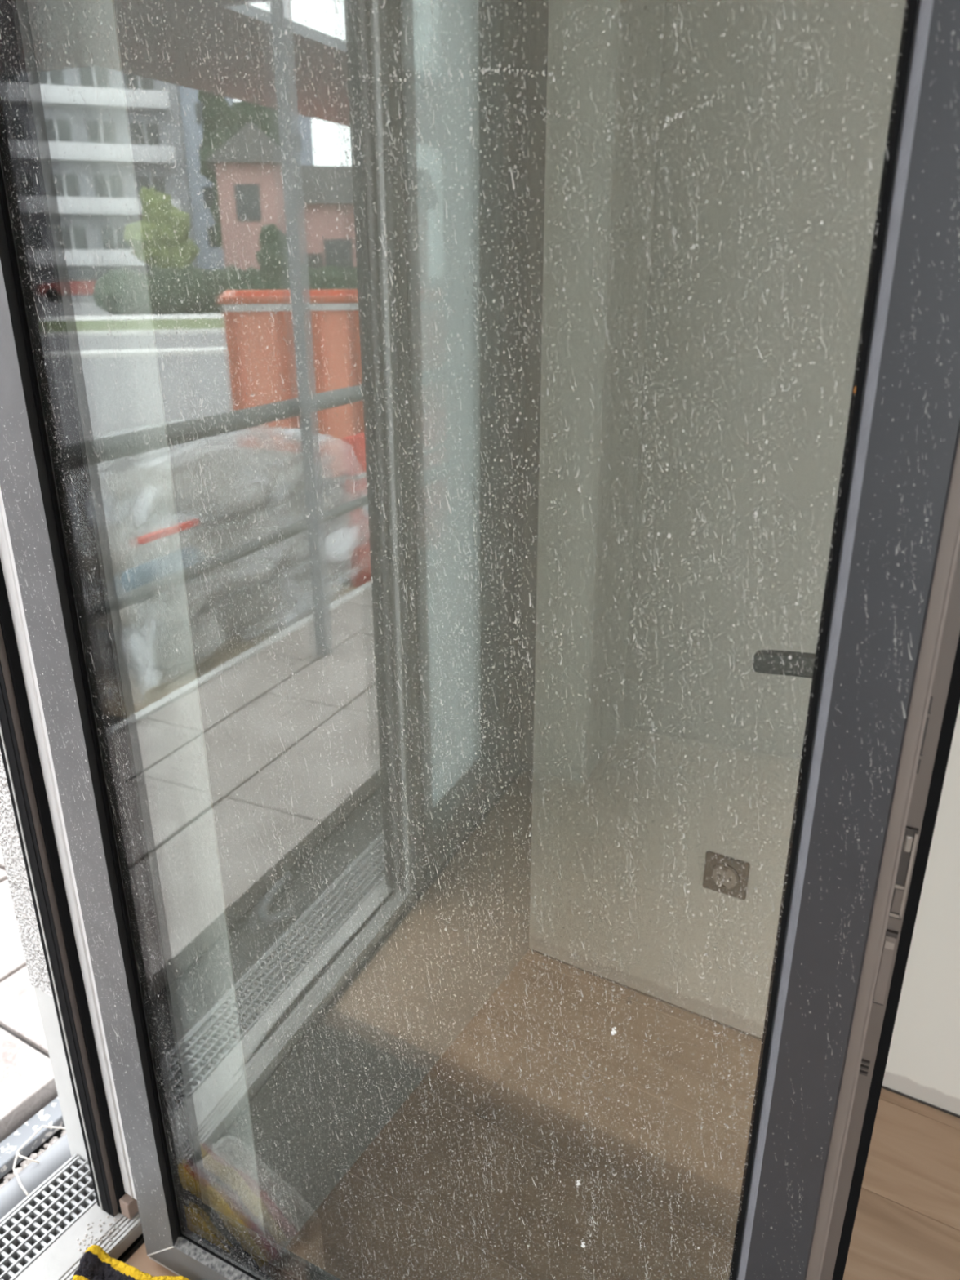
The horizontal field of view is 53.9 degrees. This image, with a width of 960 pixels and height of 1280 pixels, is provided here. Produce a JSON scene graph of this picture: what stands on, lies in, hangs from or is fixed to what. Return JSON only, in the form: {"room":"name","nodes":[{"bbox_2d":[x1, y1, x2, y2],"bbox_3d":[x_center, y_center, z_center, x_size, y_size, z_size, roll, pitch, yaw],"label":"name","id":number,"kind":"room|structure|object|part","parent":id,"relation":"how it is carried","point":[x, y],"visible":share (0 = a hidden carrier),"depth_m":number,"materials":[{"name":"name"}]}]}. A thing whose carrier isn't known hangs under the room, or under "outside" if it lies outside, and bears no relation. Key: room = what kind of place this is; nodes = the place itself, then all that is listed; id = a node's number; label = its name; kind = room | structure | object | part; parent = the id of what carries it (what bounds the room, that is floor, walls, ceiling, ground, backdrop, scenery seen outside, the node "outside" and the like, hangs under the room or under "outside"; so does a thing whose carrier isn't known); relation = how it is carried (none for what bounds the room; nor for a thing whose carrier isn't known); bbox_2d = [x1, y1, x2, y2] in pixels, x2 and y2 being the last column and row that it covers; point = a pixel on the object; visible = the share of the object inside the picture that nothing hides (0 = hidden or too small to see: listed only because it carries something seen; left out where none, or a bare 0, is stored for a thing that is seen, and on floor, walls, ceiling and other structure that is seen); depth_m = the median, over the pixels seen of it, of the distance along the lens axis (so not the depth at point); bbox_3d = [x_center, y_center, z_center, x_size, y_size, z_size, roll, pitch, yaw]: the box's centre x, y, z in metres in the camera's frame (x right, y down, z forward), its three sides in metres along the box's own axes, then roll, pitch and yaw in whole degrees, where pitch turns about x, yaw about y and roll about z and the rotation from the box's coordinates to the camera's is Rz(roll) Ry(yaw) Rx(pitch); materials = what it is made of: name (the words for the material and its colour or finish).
{"room":"living room","nodes":[
{"label":"living room","id":0,"kind":"room"},
{"bbox_2d":[0,847,57,1142],"bbox_3d":[-1.959,1.307,0.607,0.875,0.252,11.129,12,25,29],"label":"terrace","id":1,"kind":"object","parent":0,"point":[27,1081],"depth_m":1.74,"materials":[{"name":"tile"}]},
{"bbox_2d":[0,1125,64,1184],"bbox_3d":[-2.174,1.564,0.140,1.039,0.238,15.000,12,25,29],"label":"ground","id":2,"kind":"structure","parent":0,"point":[58,1133],"depth_m":1.59,"materials":[{"name":"soil"}]},
{"bbox_2d":[0,1096,64,1178],"bbox_3d":[-0.178,0.477,2.479,0.044,0.023,2.530,12,25,29],"label":"batten","id":3,"kind":"object","parent":2,"relation":"on","point":[51,1114],"visible":0.02,"depth_m":1.57,"materials":[{"name":"grey paint"}]},
{"bbox_2d":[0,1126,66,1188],"bbox_3d":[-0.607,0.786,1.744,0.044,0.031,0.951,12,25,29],"label":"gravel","id":4,"kind":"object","parent":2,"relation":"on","point":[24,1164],"visible":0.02,"depth_m":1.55,"materials":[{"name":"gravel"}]},
{"bbox_2d":[0,1133,71,1219],"bbox_3d":[-0.042,0.454,2.526,0.064,0.058,2.900,12,25,29],"label":"drain pipe","id":5,"kind":"object","parent":2,"relation":"on","point":[33,1175],"visible":0.02,"depth_m":1.48,"materials":[{"name":"grey plastic"}]},
{"bbox_2d":[12,1125,65,1195],"bbox_3d":[-0.714,0.821,1.499,0.074,0.028,0.126,3,22,9],"label":"string","id":6,"kind":"object","parent":5,"relation":"on","point":[18,1154],"visible":0.93,"depth_m":1.50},
{"bbox_2d":[0,1154,96,1279],"bbox_3d":[-0.983,1.106,0.882,0.102,0.100,1.509,12,25,29],"label":"drain grate","id":7,"kind":"object","parent":2,"relation":"in","point":[47,1212],"visible":0.66,"depth_m":1.40,"materials":[{"name":"metal"}]},
{"bbox_2d":[0,0,548,1248],"bbox_3d":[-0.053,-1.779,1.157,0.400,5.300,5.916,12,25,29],"label":"window","id":8,"kind":"structure","parent":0,"point":[351,535],"depth_m":1.17,"materials":[{"name":"glass"}]},
{"bbox_2d":[0,487,136,1217],"bbox_3d":[-0.902,0.086,0.428,0.073,2.110,1.562,12,25,29],"label":"door frame","id":9,"kind":"structure","parent":8,"relation":"attached to","point":[24,745],"depth_m":1.18,"materials":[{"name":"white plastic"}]},
{"bbox_2d":[14,1202,143,1279],"bbox_3d":[-0.908,1.113,0.821,0.080,0.091,1.532,12,25,29],"label":"door sill","id":10,"kind":"structure","parent":8,"relation":"attached to","point":[60,1261],"depth_m":1.35,"materials":[{"name":"grey metal"}]},
{"bbox_2d":[76,1215,128,1253],"bbox_3d":[-0.534,0.847,1.369,0.061,0.005,0.103,12,25,29],"label":"crumbs","id":11,"kind":"object","parent":10,"relation":"on","point":[108,1216],"visible":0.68,"depth_m":1.35,"materials":[{"name":"stone"}]},
{"bbox_2d":[119,1192,138,1219],"bbox_3d":[-0.511,0.825,1.384,0.019,0.031,0.026,12,25,29],"label":"block","id":12,"kind":"object","parent":10,"relation":"on","point":[129,1206],"visible":0.64,"depth_m":1.37,"materials":[{"name":"brown wood"}]},
{"bbox_3d":[-0.893,1.133,0.806,0.022,0.064,1.512,12,25,29],"label":"sill","id":13,"kind":"part","parent":10,"relation":"part of","materials":[{"name":"silver metal"}]},
{"bbox_2d":[0,0,959,1279],"bbox_3d":[-0.062,-0.027,0.821,0.864,2.053,0.120,11,24,25],"label":"door","id":14,"kind":"structure","parent":8,"relation":"in","point":[884,668],"depth_m":0.72,"materials":[{"name":"glass"}]},
{"bbox_3d":[-0.094,0.903,1.149,0.836,0.065,0.022,11,24,25],"label":"rail","id":15,"kind":"part","parent":14,"relation":"part of","materials":[{"name":"metal"}]},
{"bbox_3d":[-0.070,0.891,1.180,0.740,0.060,0.024,11,24,25],"label":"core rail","id":16,"kind":"part","parent":14,"relation":"part of","materials":[{"name":"grey metal"}]},
{"bbox_3d":[0.262,0.022,0.725,0.102,0.021,0.013,11,24,25],"label":"handle lever","id":17,"kind":"part","parent":14,"relation":"part of","materials":[{"name":"black metal"}]},
{"bbox_3d":[0.296,0.240,0.691,0.007,0.060,0.004,11,24,25],"label":"lock plate","id":18,"kind":"part","parent":14,"relation":"part of","materials":[{"name":"silver metal"}]},
{"bbox_2d":[120,950,959,1279],"bbox_3d":[0.921,1.449,0.054,3.930,0.100,2.716,12,25,29],"label":"floor","id":19,"kind":"structure","parent":0,"point":[906,1226],"depth_m":1.50,"materials":[{"name":"brown wood"}]},
{"bbox_2d":[72,1244,189,1279],"bbox_3d":[-0.451,0.886,1.244,0.219,0.058,0.111,6,22,15],"label":"striped blanket","id":20,"kind":"object","parent":19,"relation":"on","point":[95,1264],"visible":1,"depth_m":1.29,"materials":[{"name":"fabric"}]},
{"bbox_2d":[528,0,959,1115],"bbox_3d":[1.667,-0.174,0.758,4.329,2.600,0.200,12,25,29],"label":"wall","id":21,"kind":"structure","parent":0,"point":[923,1062],"depth_m":1.46,"materials":[{"name":"paint"}]},
{"bbox_2d":[702,850,750,899],"bbox_3d":[0.429,0.413,1.652,0.077,0.075,0.016,12,25,29],"label":"wall socket","id":22,"kind":"object","parent":21,"relation":"attached to","point":[734,869],"visible":0.95,"depth_m":1.65,"materials":[{"name":"plastic"}]},
{"bbox_2d":[528,948,959,1118],"bbox_3d":[1.703,0.991,1.069,3.732,0.003,0.004,12,25,29],"label":"trim","id":23,"kind":"structure","parent":21,"relation":"attached to","point":[529,949],"depth_m":1.79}
]}

